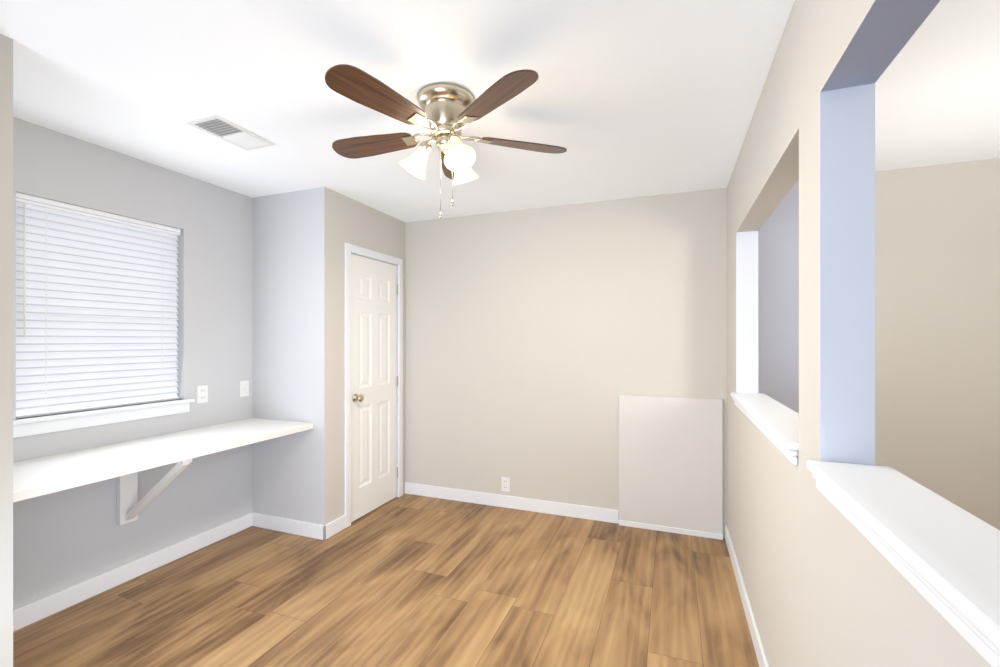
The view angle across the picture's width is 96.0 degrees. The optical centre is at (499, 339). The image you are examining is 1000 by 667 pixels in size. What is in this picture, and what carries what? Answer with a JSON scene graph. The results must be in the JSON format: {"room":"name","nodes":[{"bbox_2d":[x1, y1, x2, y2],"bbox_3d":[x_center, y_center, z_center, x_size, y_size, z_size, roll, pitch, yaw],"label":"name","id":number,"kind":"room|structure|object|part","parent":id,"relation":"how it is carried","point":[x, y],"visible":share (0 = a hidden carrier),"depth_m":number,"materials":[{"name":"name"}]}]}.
{"room":"office","nodes":[
{"label":"office","id":0,"kind":"room"},
{"bbox_2d":[0,34,12,666],"bbox_3d":[-2.508,0.160,0.567,0.750,2.440,2.470,0,0,21],"label":"wall","id":1,"kind":"structure","parent":0,"point":[6,351],"depth_m":1.57,"materials":[{"name":"grey paint"}]},
{"bbox_2d":[13,117,251,609],"bbox_3d":[-2.448,0.160,1.944,0.120,2.440,5.085,0,0,21],"label":"wall","id":2,"kind":"structure","parent":0,"point":[64,539],"depth_m":2.73,"materials":[{"name":"grey paint"}]},
{"bbox_2d":[13,202,189,437],"bbox_3d":[-2.216,-0.122,2.532,0.134,1.175,0.850,0,0,21],"label":"window","id":3,"kind":"structure","parent":2,"relation":"in","point":[101,313],"depth_m":2.46,"materials":[{"name":"white plastic"}]},
{"bbox_3d":[-2.282,-0.152,2.263,0.002,1.035,0.003,0,0,21],"label":"blind cord","id":4,"kind":"part","parent":3,"relation":"part of","materials":[{"name":"white fabric"}]},
{"bbox_3d":[-2.208,0.371,2.529,0.052,0.014,0.770,0,0,21],"label":"window blind bottom rail","id":5,"kind":"part","parent":3,"relation":"part of","materials":[{"name":"white plastic"}]},
{"bbox_2d":[16,192,180,235],"bbox_3d":[-2.208,-0.690,2.529,0.056,0.039,0.778,0,0,21],"label":"blind headrail","id":6,"kind":"object","parent":3,"relation":"attached to","point":[54,205],"visible":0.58,"depth_m":2.44,"materials":[{"name":"white plastic"}]},
{"bbox_2d":[23,203,25,337],"bbox_3d":[-2.304,-0.338,2.180,0.010,0.655,0.008,0,0,21],"label":"blind wand","id":7,"kind":"object","parent":6,"relation":"hanging from","point":[24,265],"visible":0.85,"depth_m":2.18,"materials":[{"name":"white plastic"}]},
{"bbox_3d":[-2.159,0.432,2.510,0.014,0.065,0.850,0,0,21],"label":"window apron","id":8,"kind":"part","parent":3,"relation":"part of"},
{"bbox_3d":[-2.085,-0.152,2.777,0.002,1.035,0.003,0,0,21],"label":"blind cord","id":9,"kind":"part","parent":3,"relation":"part of","materials":[{"name":"white fabric"}]},
{"bbox_2d":[13,398,194,424],"bbox_3d":[-2.182,0.390,2.519,0.105,0.020,0.890,0,0,21],"label":"window sill","id":10,"kind":"structure","parent":2,"relation":"attached to","point":[72,414],"depth_m":2.42,"materials":[{"name":"white wood"}]},
{"bbox_2d":[13,512,252,631],"bbox_3d":[-2.123,1.330,2.601,0.018,0.100,1.605,0,0,21],"label":"baseboard","id":11,"kind":"structure","parent":2,"relation":"attached to","point":[37,610],"depth_m":2.53,"materials":[{"name":"white wood"}]},
{"bbox_2d":[13,418,312,524],"bbox_3d":[-1.860,0.810,2.501,0.580,0.460,1.605,0,0,21],"label":"shelf","id":12,"kind":"object","parent":2,"relation":"attached to","point":[125,463],"visible":0.98,"depth_m":2.38,"materials":[{"name":"white wood"}]},
{"bbox_2d":[197,385,207,403],"bbox_3d":[-1.978,0.360,2.993,0.008,0.116,0.072,0,0,21],"label":"electrical outlet","id":13,"kind":"object","parent":2,"relation":"attached to","point":[202,393],"visible":1,"depth_m":2.99,"materials":[{"name":"white plastic"}]},
{"bbox_2d":[240,380,248,396],"bbox_3d":[-1.862,0.355,3.286,0.016,0.116,0.072,0,0,21],"label":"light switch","id":14,"kind":"object","parent":2,"relation":"attached to","point":[244,388],"visible":1,"depth_m":3.29,"materials":[{"name":"white plastic"}]},
{"bbox_2d":[252,189,312,522],"bbox_3d":[-1.558,0.160,3.298,0.575,2.440,0.100,0,0,21],"label":"wall","id":15,"kind":"structure","parent":0,"point":[282,326],"depth_m":3.25,"materials":[{"name":"grey paint"}]},
{"bbox_2d":[253,512,328,539],"bbox_3d":[-1.511,1.330,3.219,0.659,0.100,0.014,0,0,21],"label":"baseboard","id":16,"kind":"structure","parent":15,"relation":"attached to","point":[312,530],"depth_m":3.20,"materials":[{"name":"white wood"}]},
{"bbox_2d":[313,187,404,524],"bbox_3d":[-1.081,0.160,3.603,0.100,2.440,1.010,0,0,21],"label":"wall","id":17,"kind":"structure","parent":0,"point":[339,220],"depth_m":3.20,"materials":[{"name":"grey paint"}]},
{"bbox_2d":[345,242,402,527],"bbox_3d":[-1.048,0.332,3.665,0.116,2.096,0.748,0,0,21],"label":"door frame","id":18,"kind":"structure","parent":17,"relation":"attached to","point":[352,248],"depth_m":3.42,"materials":[{"name":"white wood"}]},
{"bbox_2d":[351,254,397,521],"bbox_3d":[-0.997,0.361,3.652,0.103,2.022,0.628,0,0,21],"label":"door","id":19,"kind":"structure","parent":17,"relation":"in","point":[374,384],"depth_m":3.63,"materials":[{"name":"white wood"}]},
{"bbox_2d":[13,494,758,666],"bbox_3d":[0.105,1.430,0.977,5.700,0.100,5.500,0,0,21],"label":"floor","id":20,"kind":"structure","parent":0,"point":[407,580],"depth_m":2.37,"materials":[{"name":"brown wood"}]},
{"bbox_2d":[0,0,999,221],"bbox_3d":[0.105,-1.110,0.977,5.700,0.100,5.500,0,0,21],"label":"ceiling","id":21,"kind":"structure","parent":0,"point":[621,99],"depth_m":1.88,"materials":[{"name":"white paint"}]},
{"bbox_2d":[186,115,275,150],"bbox_3d":[-1.371,-1.055,2.311,0.210,0.010,0.340,0,0,21],"label":"ceiling vent","id":22,"kind":"object","parent":21,"relation":"in","point":[227,131],"visible":1,"depth_m":2.30,"materials":[{"name":"white metal"}]},
{"bbox_2d":[325,64,566,217],"bbox_3d":[-0.277,-0.791,1.978,1.072,0.536,1.103,0,0,21],"label":"fan","id":23,"kind":"object","parent":21,"relation":"hanging from","point":[449,110],"visible":1,"depth_m":1.89,"materials":[{"name":"brown wood"}]},
{"bbox_3d":[-0.586,-0.901,2.084,0.419,0.006,0.140,0,-12,18],"label":"blade","id":24,"kind":"part","parent":23,"relation":"part of","materials":[{"name":"brown wood"}]},
{"label":"blade","id":25,"kind":"part","parent":23,"relation":"part of","materials":[{"name":"brown wood"}]},
{"label":"iron plate","id":26,"kind":"part","parent":23,"relation":"part of","materials":[{"name":"gold metal"}]},
{"bbox_3d":[-0.356,-0.789,1.974,0.134,0.110,0.134,30,0,1],"label":"lamp shade","id":27,"kind":"part","parent":23,"relation":"part of","materials":[{"name":"white glass"}]},
{"label":"iron plate","id":28,"kind":"part","parent":23,"relation":"part of","materials":[{"name":"gold metal"}]},
{"bbox_2d":[419,141,432,153],"bbox_3d":[-0.323,-0.847,1.973,0.054,0.032,0.054,30,0,1],"label":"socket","id":29,"kind":"object","parent":23,"relation":"attached to","point":[425,146],"depth_m":1.95,"materials":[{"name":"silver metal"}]},
{"bbox_3d":[-0.297,-0.868,1.973,0.050,0.028,0.027,0,0,21],"label":"arm","id":30,"kind":"part","parent":23,"relation":"part of"},
{"bbox_3d":[-0.256,-0.699,1.937,0.003,0.295,0.003,0,0,21],"label":"chain","id":31,"kind":"part","parent":23,"relation":"part of","materials":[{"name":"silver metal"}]},
{"bbox_2d":[447,132,461,146],"bbox_3d":[-0.194,-0.847,1.896,0.054,0.032,0.054,0,-30,-29],"label":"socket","id":32,"kind":"object","parent":23,"relation":"attached to","point":[451,136],"depth_m":1.87,"materials":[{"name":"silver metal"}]},
{"label":"blade","id":33,"kind":"part","parent":23,"relation":"part of","materials":[{"name":"brown wood"}]},
{"bbox_3d":[-0.177,-0.789,1.867,0.134,0.110,0.134,0,-30,-29],"label":"lamp shade","id":34,"kind":"part","parent":23,"relation":"part of","materials":[{"name":"white glass"}]},
{"bbox_3d":[-0.174,-0.789,2.075,0.134,0.110,0.134,0,30,31],"label":"lamp shade","id":35,"kind":"part","parent":23,"relation":"part of","materials":[{"name":"white glass"}]},
{"label":"iron plate","id":36,"kind":"part","parent":23,"relation":"part of","materials":[{"name":"gold metal"}]},
{"label":"iron plate","id":37,"kind":"part","parent":23,"relation":"part of","materials":[{"name":"gold metal"}]},
{"bbox_3d":[-0.019,-0.901,1.676,0.140,0.006,0.419,-15,9,-35],"label":"blade","id":38,"kind":"part","parent":23,"relation":"part of","materials":[{"name":"brown wood"}]},
{"bbox_3d":[0.113,-0.901,2.087,0.419,0.006,0.140,0,12,-18],"label":"blade","id":39,"kind":"part","parent":23,"relation":"part of","materials":[{"name":"brown wood"}]},
{"bbox_2d":[405,158,999,537],"bbox_3d":[1.022,0.160,3.405,5.560,2.440,0.120,0,0,21],"label":"wall","id":40,"kind":"structure","parent":0,"point":[538,341],"depth_m":3.32,"materials":[{"name":"grey paint"}]},
{"bbox_2d":[501,477,509,491],"bbox_3d":[0.046,1.190,3.708,0.072,0.116,0.008,0,0,21],"label":"electrical outlet","id":41,"kind":"object","parent":40,"relation":"attached to","point":[505,483],"visible":1,"depth_m":3.71,"materials":[{"name":"white plastic"}]},
{"bbox_2d":[405,482,722,539],"bbox_3d":[0.343,1.330,3.582,2.574,0.100,0.035,0,0,21],"label":"baseboard","id":42,"kind":"structure","parent":40,"relation":"attached to","point":[527,504],"depth_m":3.60,"materials":[{"name":"white wood"}]},
{"bbox_2d":[619,395,722,533],"bbox_3d":[1.220,0.895,3.250,0.700,0.970,0.025,0,0,21],"label":"panel board","id":43,"kind":"object","parent":40,"relation":"attached to","point":[670,461],"visible":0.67,"depth_m":3.23,"materials":[{"name":"white paint"}]},
{"bbox_2d":[727,0,990,666],"bbox_3d":[0.724,0.160,0.732,0.115,2.440,5.085,0,0,21],"label":"wall","id":44,"kind":"structure","parent":0,"point":[827,583],"depth_m":1.16,"materials":[{"name":"grey paint"}]},
{"bbox_2d":[725,524,768,666],"bbox_3d":[0.662,1.330,0.756,0.018,0.100,5.085,0,0,21],"label":"baseboard","id":45,"kind":"structure","parent":44,"relation":"attached to","point":[757,642],"depth_m":2.22,"materials":[{"name":"white wood"}]},
{"bbox_2d":[730,392,798,465],"bbox_3d":[1.207,0.347,1.996,0.179,0.072,1.410,0,0,21],"label":"sill","id":46,"kind":"structure","parent":44,"relation":"attached to","point":[774,422],"depth_m":1.81,"materials":[{"name":"white"}]},
{"bbox_2d":[806,460,999,666],"bbox_3d":[0.629,0.347,0.482,0.179,0.072,1.410,0,0,21],"label":"sill","id":47,"kind":"structure","parent":44,"relation":"attached to","point":[939,554],"depth_m":0.72,"materials":[{"name":"white wood"}]}
]}

